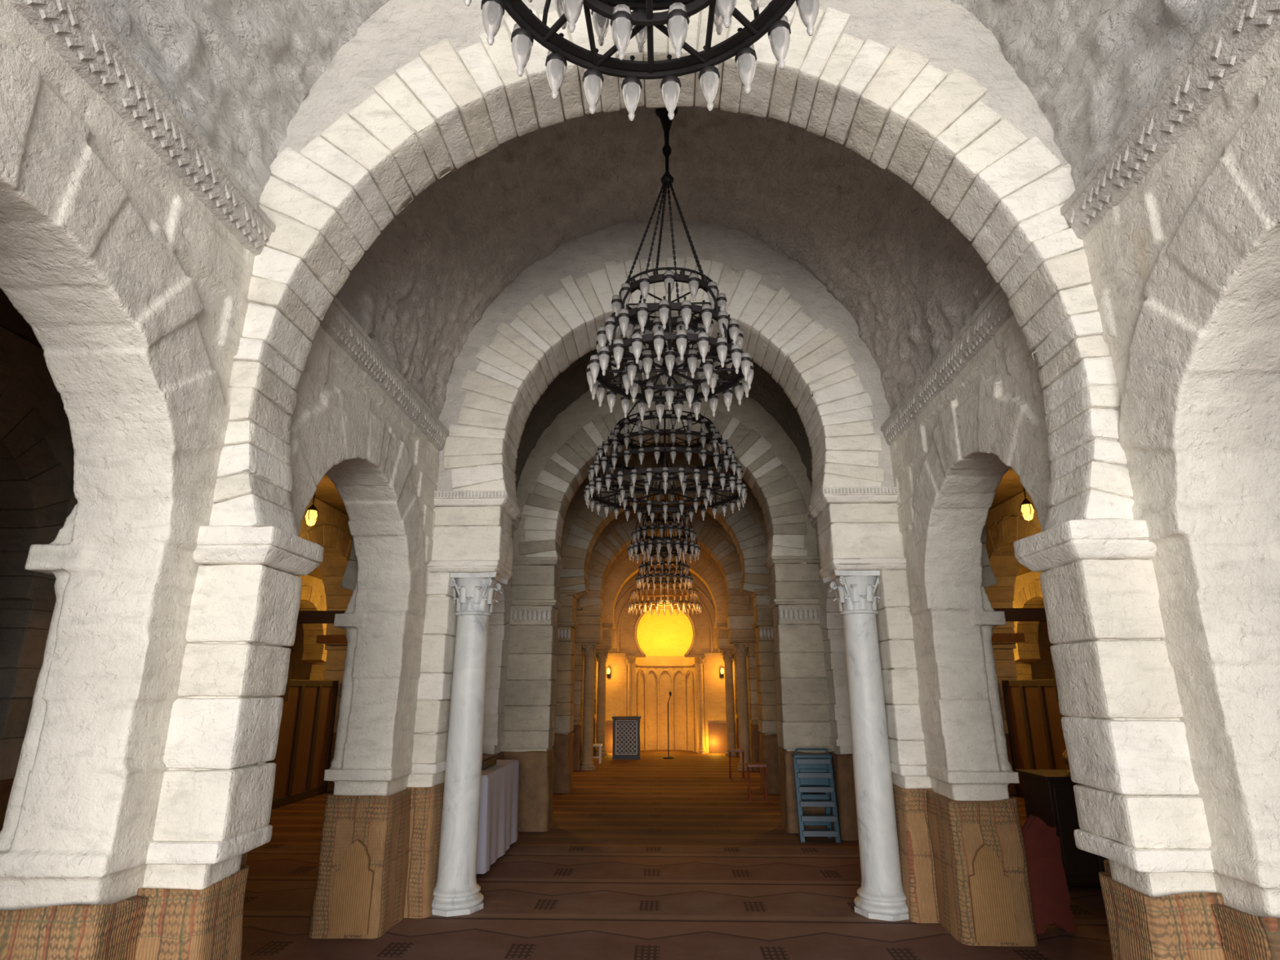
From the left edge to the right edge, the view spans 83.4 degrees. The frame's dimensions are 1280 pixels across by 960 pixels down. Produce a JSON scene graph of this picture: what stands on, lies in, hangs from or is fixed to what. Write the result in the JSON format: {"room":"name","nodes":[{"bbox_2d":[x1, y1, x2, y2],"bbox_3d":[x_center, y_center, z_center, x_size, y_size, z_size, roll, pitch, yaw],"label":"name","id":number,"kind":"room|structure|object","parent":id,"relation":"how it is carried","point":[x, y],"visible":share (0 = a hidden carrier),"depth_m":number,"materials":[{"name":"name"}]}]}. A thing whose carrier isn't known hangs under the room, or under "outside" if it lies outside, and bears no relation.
{"room":"mosque","nodes":[
{"label":"mosque","id":0,"kind":"room"},
{"bbox_2d":[0,288,347,578],"bbox_3d":[-7.133,-0.028,10.052,10.290,0.150,21.200,-1,-16,2],"label":"ceiling","id":1,"kind":"structure","parent":0,"point":[11,319],"depth_m":5.83,"materials":[{"name":"paint"}]},
{"bbox_2d":[304,493,318,528],"bbox_3d":[-4.293,0.272,9.448,0.146,0.743,0.150,-13,-21,39],"label":"hanging lantern","id":2,"kind":"object","parent":1,"relation":"hanging from","point":[311,516],"visible":0.95,"depth_m":9.35,"materials":[{"name":"glass"}]},
{"bbox_2d":[51,481,357,591],"bbox_3d":[-3.546,0.069,6.460,2.880,2.016,0.457,-1,-16,2],"label":"arch","id":3,"kind":"object","parent":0,"point":[350,575],"depth_m":6.00,"materials":[{"name":"white stone"}]},
{"bbox_2d":[0,0,584,910],"bbox_3d":[-1.878,2.358,9.147,0.576,3.752,21.194,-1,-16,2],"label":"wall","id":4,"kind":"structure","parent":0,"point":[133,293],"depth_m":2.77,"materials":[{"name":"grey stone"}]},
{"bbox_2d":[7,0,275,256],"bbox_3d":[-1.871,-1.698,1.504,0.095,0.180,4.024,-1,-16,2],"label":"crown molding","id":5,"kind":"structure","parent":4,"relation":"attached to","point":[77,33],"depth_m":2.63,"materials":[{"name":"grey stone"}]},
{"bbox_2d":[318,295,448,450],"bbox_3d":[-1.747,-0.686,4.998,0.095,0.180,2.544,-1,-16,2],"label":"crown molding","id":6,"kind":"structure","parent":4,"relation":"attached to","point":[337,322],"depth_m":4.79,"materials":[{"name":"grey stone"}]},
{"bbox_2d":[512,515,521,530],"bbox_3d":[-1.639,0.201,8.060,0.095,0.180,2.684,-1,-16,2],"label":"crown molding","id":7,"kind":"structure","parent":4,"relation":"attached to","point":[515,522],"depth_m":9.22,"materials":[{"name":"grey stone"}]},
{"bbox_2d":[282,623,311,679],"bbox_3d":[-6.821,5.062,19.535,10.200,4.350,0.240,-1,-16,2],"label":"wall","id":8,"kind":"structure","parent":0,"point":[300,669],"depth_m":19.58,"materials":[{"name":"grey stone"}]},
{"bbox_2d":[297,574,327,679],"bbox_3d":[-8.879,2.128,9.411,0.560,4.330,20.970,-1,-16,2],"label":"arcade","id":9,"kind":"object","parent":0,"point":[313,596],"visible":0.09,"depth_m":18.78,"materials":[{"name":"grey stone"}]},
{"bbox_2d":[85,0,1231,204],"bbox_3d":[0.032,-2.812,1.736,3.996,2.168,4.170,-1,-16,2],"label":"vault","id":10,"kind":"object","parent":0,"point":[238,72],"visible":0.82,"depth_m":3.20,"materials":[{"name":"paint"}]},
{"bbox_2d":[463,0,819,120],"bbox_3d":[0.022,-2.523,2.324,1.127,2.340,1.123,-1,-16,2],"label":"chandelier","id":11,"kind":"object","parent":10,"relation":"hanging from","point":[625,24],"visible":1,"depth_m":2.39,"materials":[{"name":"metal"}]},
{"bbox_2d":[515,333,812,491],"bbox_3d":[0.262,-0.905,8.316,3.992,2.167,2.780,-1,-16,2],"label":"vault","id":12,"kind":"object","parent":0,"point":[570,384],"visible":0.14,"depth_m":9.27,"materials":[{"name":"paint"}]},
{"bbox_2d":[583,340,747,523],"bbox_3d":[0.281,-0.818,8.269,1.801,2.306,1.805,-1,-16,2],"label":"chandelier","id":13,"kind":"object","parent":12,"relation":"hanging from","point":[734,480],"visible":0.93,"depth_m":7.74,"materials":[{"name":"metal"}]},
{"bbox_2d":[579,441,747,486],"bbox_3d":[0.369,-0.008,11.396,3.985,2.159,2.760,-1,-16,2],"label":"vault","id":14,"kind":"object","parent":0,"point":[660,442],"depth_m":12.85,"materials":[{"name":"paint"}]},
{"bbox_2d":[627,444,701,564],"bbox_3d":[0.371,0.097,11.366,1.127,2.340,1.123,-1,-16,2],"label":"chandelier","id":15,"kind":"object","parent":14,"relation":"hanging from","point":[644,547],"visible":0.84,"depth_m":10.96,"materials":[{"name":"metal"}]},
{"bbox_2d":[435,219,893,506],"bbox_3d":[0.204,-1.085,6.671,4.060,2.822,0.603,-1,-16,2],"label":"arch","id":16,"kind":"object","parent":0,"point":[553,312],"visible":0.79,"depth_m":6.47,"materials":[{"name":"white stone"}]},
{"bbox_2d":[513,371,817,564],"bbox_3d":[0.316,-0.199,9.786,4.062,2.794,0.562,-1,-16,2],"label":"arch","id":17,"kind":"object","parent":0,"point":[772,466],"visible":0.7,"depth_m":9.55,"materials":[{"name":"grey stone"}]},
{"bbox_2d":[595,564,737,753],"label":"wall","id":18,"kind":"structure","parent":0,"point":[713,686],"depth_m":19.13,"materials":[{"name":"paint"}]},
{"bbox_2d":[606,667,610,678],"bbox_3d":[-0.833,5.116,19.056,0.100,0.260,0.215,-1,-16,2],"label":"wall sconce","id":19,"kind":"object","parent":18,"relation":"attached to","point":[608,670],"visible":1,"depth_m":19.00,"materials":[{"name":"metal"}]},
{"bbox_2d":[720,667,724,677],"bbox_3d":[2.166,5.088,18.959,0.100,0.260,0.215,-1,-16,2],"label":"wall sconce","id":20,"kind":"object","parent":18,"relation":"attached to","point":[722,670],"visible":1,"depth_m":18.90,"materials":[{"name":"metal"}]},
{"bbox_2d":[335,100,999,417],"bbox_3d":[0.151,-1.793,5.254,3.998,2.169,2.640,-1,-16,2],"label":"vault","id":21,"kind":"object","parent":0,"point":[909,280],"visible":0.57,"depth_m":5.68,"materials":[{"name":"paint"}]},
{"bbox_2d":[586,106,754,422],"bbox_3d":[0.202,-1.697,5.173,1.127,2.340,1.123,-1,-16,2],"label":"chandelier","id":22,"kind":"object","parent":21,"relation":"hanging from","point":[707,364],"visible":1,"depth_m":4.79,"materials":[{"name":"metal"}]},
{"bbox_2d":[240,749,1112,959],"bbox_3d":[0.286,3.935,7.652,25.200,0.100,24.900,-1,-16,2],"label":"floor","id":23,"kind":"structure","parent":0,"point":[651,856],"depth_m":5.88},
{"bbox_2d":[0,852,248,959],"bbox_3d":[-2.059,2.002,2.761,0.518,0.890,0.996,-1,-16,2],"label":"mat","id":24,"kind":"object","parent":23,"relation":"on","point":[110,931],"visible":0.4,"depth_m":2.44,"materials":[{"name":"brown wicker"}]},
{"bbox_2d":[0,325,353,831],"bbox_3d":[-5.131,2.091,9.291,0.552,4.326,20.967,-1,-16,2],"label":"aisle arcade","id":25,"kind":"object","parent":23,"relation":"on","point":[37,453],"visible":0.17,"depth_m":5.93,"materials":[{"name":"white stone"}]},
{"bbox_2d":[297,610,346,644],"bbox_3d":[-3.397,2.360,10.697,2.970,0.120,6.820,-1,-16,2],"label":"tie beam","id":26,"kind":"structure","parent":25,"relation":"attached to","point":[304,616],"depth_m":7.43,"materials":[{"name":"brown wood"}]},
{"bbox_2d":[142,524,324,889],"bbox_3d":[-1.709,1.329,2.898,0.404,2.250,0.484,-1,-16,2],"label":"stone pier","id":27,"kind":"object","parent":23,"relation":"on","point":[215,800],"depth_m":2.90,"materials":[{"name":"white stone"}]},
{"bbox_2d":[135,864,248,959],"bbox_3d":[-1.794,1.988,2.722,0.414,0.894,0.362,-1,-16,2],"label":"mat","id":28,"kind":"object","parent":27,"relation":"attached to","point":[206,923],"visible":0.69,"depth_m":2.68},
{"bbox_2d":[266,648,294,824],"bbox_3d":[-4.456,2.893,8.278,0.556,2.250,0.400,-1,-16,2],"label":"clock","id":29,"kind":"object","parent":23,"relation":"on","point":[285,696],"visible":0.02,"depth_m":8.53,"materials":[{"name":"brown wood"}]},
{"bbox_2d":[271,679,338,808],"bbox_3d":[-5.074,3.822,10.531,0.090,1.720,2.400,-1,-16,2],"label":"wooden screen","id":30,"kind":"object","parent":23,"relation":"on","point":[304,744],"visible":0.57,"depth_m":10.81,"materials":[{"name":"brown wood"}]},
{"bbox_2d":[307,788,411,938],"bbox_3d":[-1.959,2.818,5.566,0.525,0.883,1.441,-1,-16,2],"label":"mat","id":31,"kind":"object","parent":23,"relation":"on","point":[361,889],"visible":0.7,"depth_m":4.94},
{"bbox_2d":[404,491,505,918],"bbox_3d":[-1.513,1.716,5.896,0.780,3.184,0.635,-1,-16,2],"label":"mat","id":32,"kind":"object","parent":23,"relation":"on","point":[426,803],"visible":0.53,"depth_m":5.38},
{"bbox_2d":[407,490,520,787],"bbox_3d":[-1.458,1.711,5.920,0.695,3.200,0.664,-1,-16,2],"label":"stone pier","id":33,"kind":"object","parent":23,"relation":"on","point":[472,534],"depth_m":5.90,"materials":[{"name":"white stone"}]},
{"bbox_2d":[431,572,508,916],"bbox_3d":[-1.403,2.033,5.794,0.460,2.520,0.460,-1,-16,2],"label":"marble column","id":34,"kind":"structure","parent":23,"relation":"on","point":[456,892],"depth_m":5.65,"materials":[{"name":"white stone"}]},
{"bbox_2d":[482,751,504,759],"bbox_3d":[-1.847,3.726,8.700,0.528,0.884,1.244,-1,-16,2],"label":"mat","id":35,"kind":"object","parent":23,"relation":"on","point":[500,756],"visible":0.02,"depth_m":8.42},
{"bbox_2d":[475,760,519,876],"bbox_3d":[-1.673,3.294,7.127,0.702,0.840,1.570,-1,-16,2],"label":"draped table","id":36,"kind":"object","parent":23,"relation":"on","point":[498,829],"visible":0.38,"depth_m":6.90,"materials":[{"name":"white fabric"}]},
{"bbox_2d":[481,754,497,768],"bbox_3d":[-1.665,2.826,7.209,0.350,0.095,0.500,-1,-16,2],"label":"wooden box","id":37,"kind":"object","parent":36,"relation":"on","point":[488,760],"visible":0.42,"depth_m":7.16,"materials":[{"name":"brown wood"}]},
{"bbox_2d":[501,608,554,831],"bbox_3d":[-1.421,2.917,8.937,0.737,2.569,0.575,-1,-16,2],"label":"wainscot","id":38,"kind":"object","parent":23,"relation":"on","point":[535,809],"visible":0.64,"depth_m":8.50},
{"bbox_2d":[500,556,564,751],"bbox_3d":[-1.366,2.606,9.032,0.654,3.208,0.607,-1,-16,2],"label":"stone pier","id":39,"kind":"object","parent":23,"relation":"on","point":[531,690],"depth_m":8.91,"materials":[{"name":"white stone"}]},
{"bbox_2d":[551,628,574,793],"bbox_3d":[-1.399,3.807,12.009,0.590,2.569,0.568,-1,-16,2],"label":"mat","id":40,"kind":"object","parent":23,"relation":"on","point":[562,782],"visible":0.55,"depth_m":11.58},
{"bbox_2d":[554,590,578,734],"bbox_3d":[-1.338,3.498,12.107,0.488,3.200,0.600,-1,-16,2],"label":"stone pier","id":41,"kind":"object","parent":23,"relation":"on","point":[566,616],"depth_m":12.00,"materials":[{"name":"white stone"}]},
{"bbox_2d":[571,724,582,770],"bbox_3d":[-1.385,5.504,14.861,0.366,0.896,0.549,-1,-16,2],"label":"mat","id":42,"kind":"object","parent":23,"relation":"on","point":[577,729],"visible":0.5,"depth_m":14.64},
{"bbox_2d":[572,609,604,724],"bbox_3d":[-1.131,4.392,15.175,0.690,3.190,0.620,-1,-16,2],"label":"stone pier","id":43,"kind":"object","parent":23,"relation":"on","point":[589,630],"depth_m":15.23,"materials":[{"name":"white stone"}]},
{"bbox_2d":[580,643,598,770],"bbox_3d":[-1.077,4.714,15.048,0.385,2.520,0.385,-1,-16,2],"label":"stone column","id":44,"kind":"structure","parent":23,"relation":"on","point":[588,650],"depth_m":14.95,"materials":[{"name":"beige stone"}]},
{"bbox_2d":[592,718,595,755],"bbox_3d":[-1.281,6.382,17.886,0.375,0.894,0.450,-1,-16,2],"label":"mat","id":45,"kind":"object","parent":23,"relation":"on","point":[594,719],"visible":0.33,"depth_m":17.75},
{"bbox_2d":[592,743,602,764],"bbox_3d":[-1.024,6.088,15.981,0.340,0.400,0.300,-1,-16,2],"label":"stool","id":46,"kind":"object","parent":23,"relation":"on","point":[599,745],"visible":0.48,"depth_m":15.88,"materials":[{"name":"white paint"}]},
{"bbox_2d":[595,650,608,755],"bbox_3d":[-0.970,5.591,18.072,0.385,2.520,0.385,-1,-16,2],"label":"stone column","id":47,"kind":"structure","parent":23,"relation":"on","point":[602,655],"depth_m":18.00,"materials":[{"name":"beige stone"}]},
{"bbox_2d":[593,622,613,718],"bbox_3d":[-1.024,5.268,18.198,0.690,3.190,0.520,-1,-16,2],"label":"stone pier","id":48,"kind":"object","parent":23,"relation":"on","point":[606,644],"depth_m":18.30,"materials":[{"name":"beige stone"}]},
{"bbox_2d":[612,713,641,759],"bbox_3d":[-0.317,6.084,17.098,0.680,1.030,0.450,-1,-16,2],"label":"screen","id":49,"kind":"object","parent":23,"relation":"on","point":[626,741],"visible":1,"depth_m":16.94,"materials":[{"name":"grey wood"}]},
{"bbox_2d":[624,656,636,715],"bbox_3d":[-0.256,5.844,18.733,0.319,2.401,0.319,-1,-16,2],"label":"column","id":50,"kind":"structure","parent":23,"relation":"on","point":[630,660],"depth_m":18.82,"materials":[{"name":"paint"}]},
{"bbox_2d":[558,444,770,596],"bbox_3d":[0.425,0.704,12.855,4.070,2.809,0.551,-1,-16,2],"label":"arch","id":51,"kind":"object","parent":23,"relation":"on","point":[582,526],"visible":0.51,"depth_m":12.58,"materials":[{"name":"grey stone"}]},
{"bbox_2d":[601,533,727,630],"bbox_3d":[0.640,2.520,18.936,4.075,2.917,0.454,-1,-16,2],"label":"arch","id":52,"kind":"object","parent":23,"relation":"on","point":[622,569],"visible":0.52,"depth_m":18.71,"materials":[{"name":"white stone"}]},
{"bbox_2d":[633,603,696,751],"bbox_3d":[0.686,5.309,19.535,1.720,3.875,0.995,-1,-16,2],"label":"niche","id":53,"kind":"object","parent":23,"relation":"on","point":[664,641],"visible":0.81,"depth_m":19.74,"materials":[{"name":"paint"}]},
{"bbox_2d":[609,575,720,653],"bbox_3d":[0.670,3.636,19.528,2.970,2.085,0.070,-1,-16,2],"label":"arch","id":54,"kind":"object","parent":53,"relation":"attached to","point":[628,590],"visible":0.52,"depth_m":19.54,"materials":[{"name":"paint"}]},
{"bbox_2d":[575,499,754,610],"bbox_3d":[0.533,1.592,15.928,4.070,2.804,0.550,-1,-16,2],"label":"arch","id":55,"kind":"object","parent":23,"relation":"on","point":[615,537],"visible":0.59,"depth_m":15.69,"materials":[{"name":"grey stone"}]},
{"bbox_2d":[662,691,674,759],"bbox_3d":[0.676,5.864,17.236,0.280,1.530,0.280,-1,-16,2],"label":"microphone stand","id":56,"kind":"object","parent":23,"relation":"on","point":[670,692],"visible":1,"depth_m":17.12,"materials":[{"name":"black metal"}]},
{"bbox_2d":[208,0,1133,536],"bbox_3d":[0.088,-1.462,3.650,4.509,3.791,0.380,-1,-16,2],"label":"arch","id":57,"kind":"object","parent":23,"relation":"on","point":[922,90],"visible":0.69,"depth_m":3.58,"materials":[{"name":"white stone"}]},
{"bbox_2d":[694,656,706,753],"bbox_3d":[1.583,5.827,18.674,0.319,2.401,0.319,-1,-16,2],"label":"column","id":58,"kind":"structure","parent":23,"relation":"on","point":[700,660],"depth_m":18.61,"materials":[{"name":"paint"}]},
{"bbox_2d":[716,622,737,718],"bbox_3d":[2.304,5.237,18.090,0.690,3.190,0.520,-1,-16,2],"label":"stone pier","id":59,"kind":"object","parent":23,"relation":"on","point":[722,634],"depth_m":18.20,"materials":[{"name":"beige stone"}]},
{"bbox_2d":[720,650,737,756],"bbox_3d":[2.248,5.560,17.967,0.385,2.520,0.385,-1,-16,2],"label":"stone column","id":60,"kind":"structure","parent":23,"relation":"on","point":[728,655],"depth_m":17.89,"materials":[{"name":"beige stone"}]},
{"bbox_2d":[728,748,745,780],"bbox_3d":[1.780,5.232,13.214,0.280,0.515,0.320,-1,-16,2],"label":"folding stool","id":61,"kind":"object","parent":23,"relation":"on","point":[730,750],"visible":1,"depth_m":13.18,"materials":[{"name":"red wood"}]},
{"bbox_2d":[735,717,739,756],"bbox_3d":[2.552,6.346,17.755,0.373,0.890,0.460,-1,-16,2],"label":"mat","id":62,"kind":"object","parent":23,"relation":"on","point":[736,718],"visible":0.3,"depth_m":17.62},
{"bbox_2d":[731,642,752,771],"bbox_3d":[2.141,4.684,14.943,0.385,2.520,0.385,-1,-16,2],"label":"stone column","id":63,"kind":"structure","parent":23,"relation":"on","point":[740,648],"depth_m":14.87,"materials":[{"name":"beige stone"}]},
{"bbox_2d":[724,609,759,724],"bbox_3d":[2.197,4.361,15.066,0.690,3.190,0.620,-1,-16,2],"label":"stone pier","id":64,"kind":"object","parent":23,"relation":"on","point":[740,622],"depth_m":15.12,"materials":[{"name":"white stone"}]},
{"bbox_2d":[749,723,760,771],"bbox_3d":[2.454,5.466,14.738,0.375,0.900,0.540,-1,-16,2],"label":"mat","id":65,"kind":"object","parent":23,"relation":"on","point":[754,733],"visible":0.49,"depth_m":14.53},
{"bbox_2d":[745,762,768,802],"bbox_3d":[1.742,4.508,10.716,0.280,0.515,0.320,-1,-16,2],"label":"folding stool","id":66,"kind":"object","parent":23,"relation":"on","point":[762,765],"visible":1,"depth_m":10.68,"materials":[{"name":"red wood"}]},
{"bbox_2d":[751,589,778,735],"bbox_3d":[2.187,3.465,11.993,0.487,3.200,0.600,-1,-16,2],"label":"stone pier","id":67,"kind":"object","parent":23,"relation":"on","point":[762,615],"depth_m":11.90,"materials":[{"name":"white stone"}]},
{"bbox_2d":[759,627,779,794],"bbox_3d":[2.252,3.772,11.889,0.584,2.569,0.566,-1,-16,2],"label":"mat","id":68,"kind":"object","parent":23,"relation":"on","point":[768,751],"visible":0.44,"depth_m":11.47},
{"bbox_2d":[765,555,833,752],"bbox_3d":[1.998,2.575,8.924,0.659,3.210,0.609,-1,-16,2],"label":"stone pier","id":69,"kind":"object","parent":23,"relation":"on","point":[802,695],"depth_m":8.80,"materials":[{"name":"white stone"}]},
{"bbox_2d":[777,607,834,833],"bbox_3d":[2.061,2.885,8.825,0.732,2.569,0.577,-1,-16,2],"label":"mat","id":70,"kind":"object","parent":23,"relation":"on","point":[788,811],"visible":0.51,"depth_m":8.44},
{"bbox_2d":[791,747,840,842],"bbox_3d":[1.955,3.498,8.017,0.430,0.942,0.334,-1,-16,2],"label":"step ladder","id":71,"kind":"object","parent":23,"relation":"on","point":[809,769],"visible":1,"depth_m":8.00,"materials":[{"name":"blue paint"}]},
{"bbox_2d":[830,751,858,840],"bbox_3d":[2.482,3.679,8.555,0.519,0.893,1.239,-1,-16,2],"label":"mat","id":72,"kind":"object","parent":23,"relation":"on","point":[842,764],"visible":0.2,"depth_m":8.00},
{"bbox_2d":[822,569,908,921],"bbox_3d":[1.815,2.003,5.689,0.460,2.520,0.460,-1,-16,2],"label":"marble column","id":73,"kind":"structure","parent":23,"relation":"on","point":[881,896],"depth_m":5.55,"materials":[{"name":"white stone"}]},
{"bbox_2d":[808,486,931,788],"bbox_3d":[1.870,1.679,5.813,0.697,3.200,0.667,-1,-16,2],"label":"stone pier","id":74,"kind":"object","parent":23,"relation":"on","point":[856,531],"depth_m":5.79,"materials":[{"name":"white stone"}]},
{"bbox_2d":[824,488,939,923],"bbox_3d":[1.923,1.683,5.781,0.775,3.184,0.629,-1,-16,2],"label":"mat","id":75,"kind":"object","parent":23,"relation":"on","point":[915,850],"visible":0.5,"depth_m":5.24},
{"bbox_2d":[926,790,1037,946],"bbox_3d":[2.371,2.777,5.430,0.514,0.885,1.450,-1,-16,2],"label":"mat","id":76,"kind":"object","parent":23,"relation":"on","point":[981,874],"visible":0.56,"depth_m":4.79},
{"bbox_2d":[984,490,1041,795],"bbox_3d":[5.763,1.989,8.936,0.552,4.326,20.967,-1,-16,2],"label":"aisle arcade","id":77,"kind":"object","parent":23,"relation":"on","point":[1006,525],"visible":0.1,"depth_m":11.46,"materials":[{"name":"white stone"}]},
{"bbox_2d":[991,608,1046,642],"bbox_3d":[4.129,2.289,10.452,2.970,0.120,6.820,-1,-16,2],"label":"tie beam","id":78,"kind":"structure","parent":77,"relation":"attached to","point":[1011,614],"depth_m":7.20,"materials":[{"name":"brown wood"}]},
{"bbox_2d":[1001,679,1069,797],"bbox_3d":[5.819,3.719,10.176,0.090,1.720,2.400,-1,-16,2],"label":"wooden screen","id":79,"kind":"object","parent":23,"relation":"on","point":[1033,716],"visible":0.44,"depth_m":10.59,"materials":[{"name":"brown wood"}]},
{"bbox_2d":[1021,814,1077,933],"bbox_3d":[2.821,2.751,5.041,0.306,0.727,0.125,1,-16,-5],"label":"chair","id":80,"kind":"object","parent":23,"relation":"on","point":[1049,891],"visible":0.68,"depth_m":5.01,"materials":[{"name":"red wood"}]},
{"bbox_2d":[1047,648,1058,702],"bbox_3d":[5.038,2.804,7.969,0.556,2.250,0.400,-1,-16,2],"label":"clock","id":81,"kind":"object","parent":23,"relation":"on","point":[1051,658],"visible":0.02,"depth_m":8.28,"materials":[{"name":"brown wood"}]},
{"bbox_2d":[1015,769,1108,890],"bbox_3d":[3.783,3.014,6.233,0.660,0.880,0.560,-1,-16,2],"label":"base cabinet","id":82,"kind":"object","parent":23,"relation":"on","point":[1048,794],"visible":0.33,"depth_m":6.05,"materials":[{"name":"brown wood"}]},
{"bbox_2d":[1062,738,1070,774],"bbox_3d":[3.779,2.411,6.273,0.160,0.300,0.160,-1,-16,2],"label":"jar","id":83,"kind":"object","parent":82,"relation":"on","point":[1064,754],"visible":0.12,"depth_m":6.25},
{"bbox_2d":[1013,518,1217,897],"bbox_3d":[1.918,1.295,2.782,0.407,2.253,0.489,-1,-16,2],"label":"stone pier","id":84,"kind":"object","parent":23,"relation":"on","point":[1139,809],"depth_m":2.79,"materials":[{"name":"white stone"}]},
{"bbox_2d":[1098,871,1224,959],"bbox_3d":[2.000,1.949,2.593,0.419,0.898,0.378,-1,-16,2],"label":"mat","id":85,"kind":"object","parent":23,"relation":"on","point":[1141,926],"visible":0.69,"depth_m":2.56,"materials":[{"name":"brown wicker"}]},
{"bbox_2d":[1103,859,1279,959],"bbox_3d":[2.269,1.962,2.620,0.516,0.887,0.996,-1,-16,2],"label":"mat","id":86,"kind":"object","parent":23,"relation":"on","point":[1242,935],"visible":0.21,"depth_m":2.41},
{"bbox_2d":[980,522,997,588],"bbox_3d":[3.959,0.000,6.215,2.880,2.020,0.457,-1,-16,2],"label":"arch","id":87,"kind":"object","parent":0,"point":[988,579],"depth_m":5.82,"materials":[{"name":"white stone"}]},
{"bbox_2d":[988,467,1031,575],"bbox_3d":[7.769,-0.169,9.567,10.290,0.150,21.200,-1,-16,2],"label":"ceiling","id":88,"kind":"structure","parent":0,"point":[1010,486],"depth_m":10.39,"materials":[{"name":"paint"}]},
{"bbox_2d":[1019,486,1035,523],"bbox_3d":[4.902,0.185,9.149,0.146,0.743,0.150,-13,-21,39],"label":"hanging lantern","id":89,"kind":"object","parent":88,"relation":"hanging from","point":[1027,509],"visible":0.95,"depth_m":9.05,"materials":[{"name":"glass"}]},
{"bbox_2d":[746,27,1279,918],"bbox_3d":[2.512,2.318,9.005,0.573,3.752,21.193,-1,-16,2],"label":"wall","id":90,"kind":"structure","parent":0,"point":[1184,271],"depth_m":2.69,"materials":[{"name":"grey stone"}]},
{"bbox_2d":[808,513,817,528],"bbox_3d":[2.163,0.166,7.937,0.095,0.180,2.684,-1,-16,2],"label":"crown molding","id":91,"kind":"structure","parent":90,"relation":"attached to","point":[813,521],"depth_m":9.11,"materials":[{"name":"grey stone"}]},
{"bbox_2d":[880,282,1013,444],"bbox_3d":[2.055,-0.722,4.875,0.095,0.180,2.544,-1,-16,2],"label":"crown molding","id":92,"kind":"structure","parent":90,"relation":"attached to","point":[995,310],"depth_m":4.66,"materials":[{"name":"grey stone"}]},
{"bbox_2d":[1060,0,1279,239],"bbox_3d":[1.932,-1.734,1.380,0.095,0.180,4.024,-1,-16,2],"label":"crown molding","id":93,"kind":"structure","parent":90,"relation":"attached to","point":[1243,27],"depth_m":2.63,"materials":[{"name":"grey stone"}]},
{"bbox_2d":[1013,571,1044,679],"bbox_3d":[9.510,1.955,8.812,0.560,4.330,20.970,-1,-16,2],"label":"arcade","id":94,"kind":"object","parent":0,"point":[1028,593],"visible":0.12,"depth_m":18.18,"materials":[{"name":"grey stone"}]},
{"bbox_2d":[1031,607,1055,679],"bbox_3d":[8.170,4.921,19.048,10.200,4.350,0.240,-1,-16,2],"label":"wall","id":95,"kind":"structure","parent":0,"point":[1041,668],"depth_m":18.93,"materials":[{"name":"grey stone"}]},
{"bbox_3d":[0.476,0.879,14.469,3.993,2.166,2.760,-1,-16,2],"label":"vault","id":96,"kind":"object","parent":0,"visible":0},
{"bbox_2d":[635,499,693,591],"bbox_3d":[0.479,0.987,14.438,1.127,2.340,1.123,-1,-16,2],"label":"chandelier","id":97,"kind":"object","parent":96,"relation":"hanging from","point":[642,579],"visible":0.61,"depth_m":13.99,"materials":[{"name":"metal"}]},
{"bbox_3d":[0.589,1.766,17.541,3.997,2.171,2.760,-1,-16,2],"label":"vault","id":98,"kind":"object","parent":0,"visible":0},
{"bbox_2d":[626,533,702,616],"bbox_3d":[0.586,1.950,17.436,1.809,2.520,1.812,-1,-16,2],"label":"chandelier","id":99,"kind":"object","parent":98,"relation":"hanging from","point":[683,605],"visible":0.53,"depth_m":16.94,"materials":[{"name":"dark iron"},{"name":"glass"}]}
]}

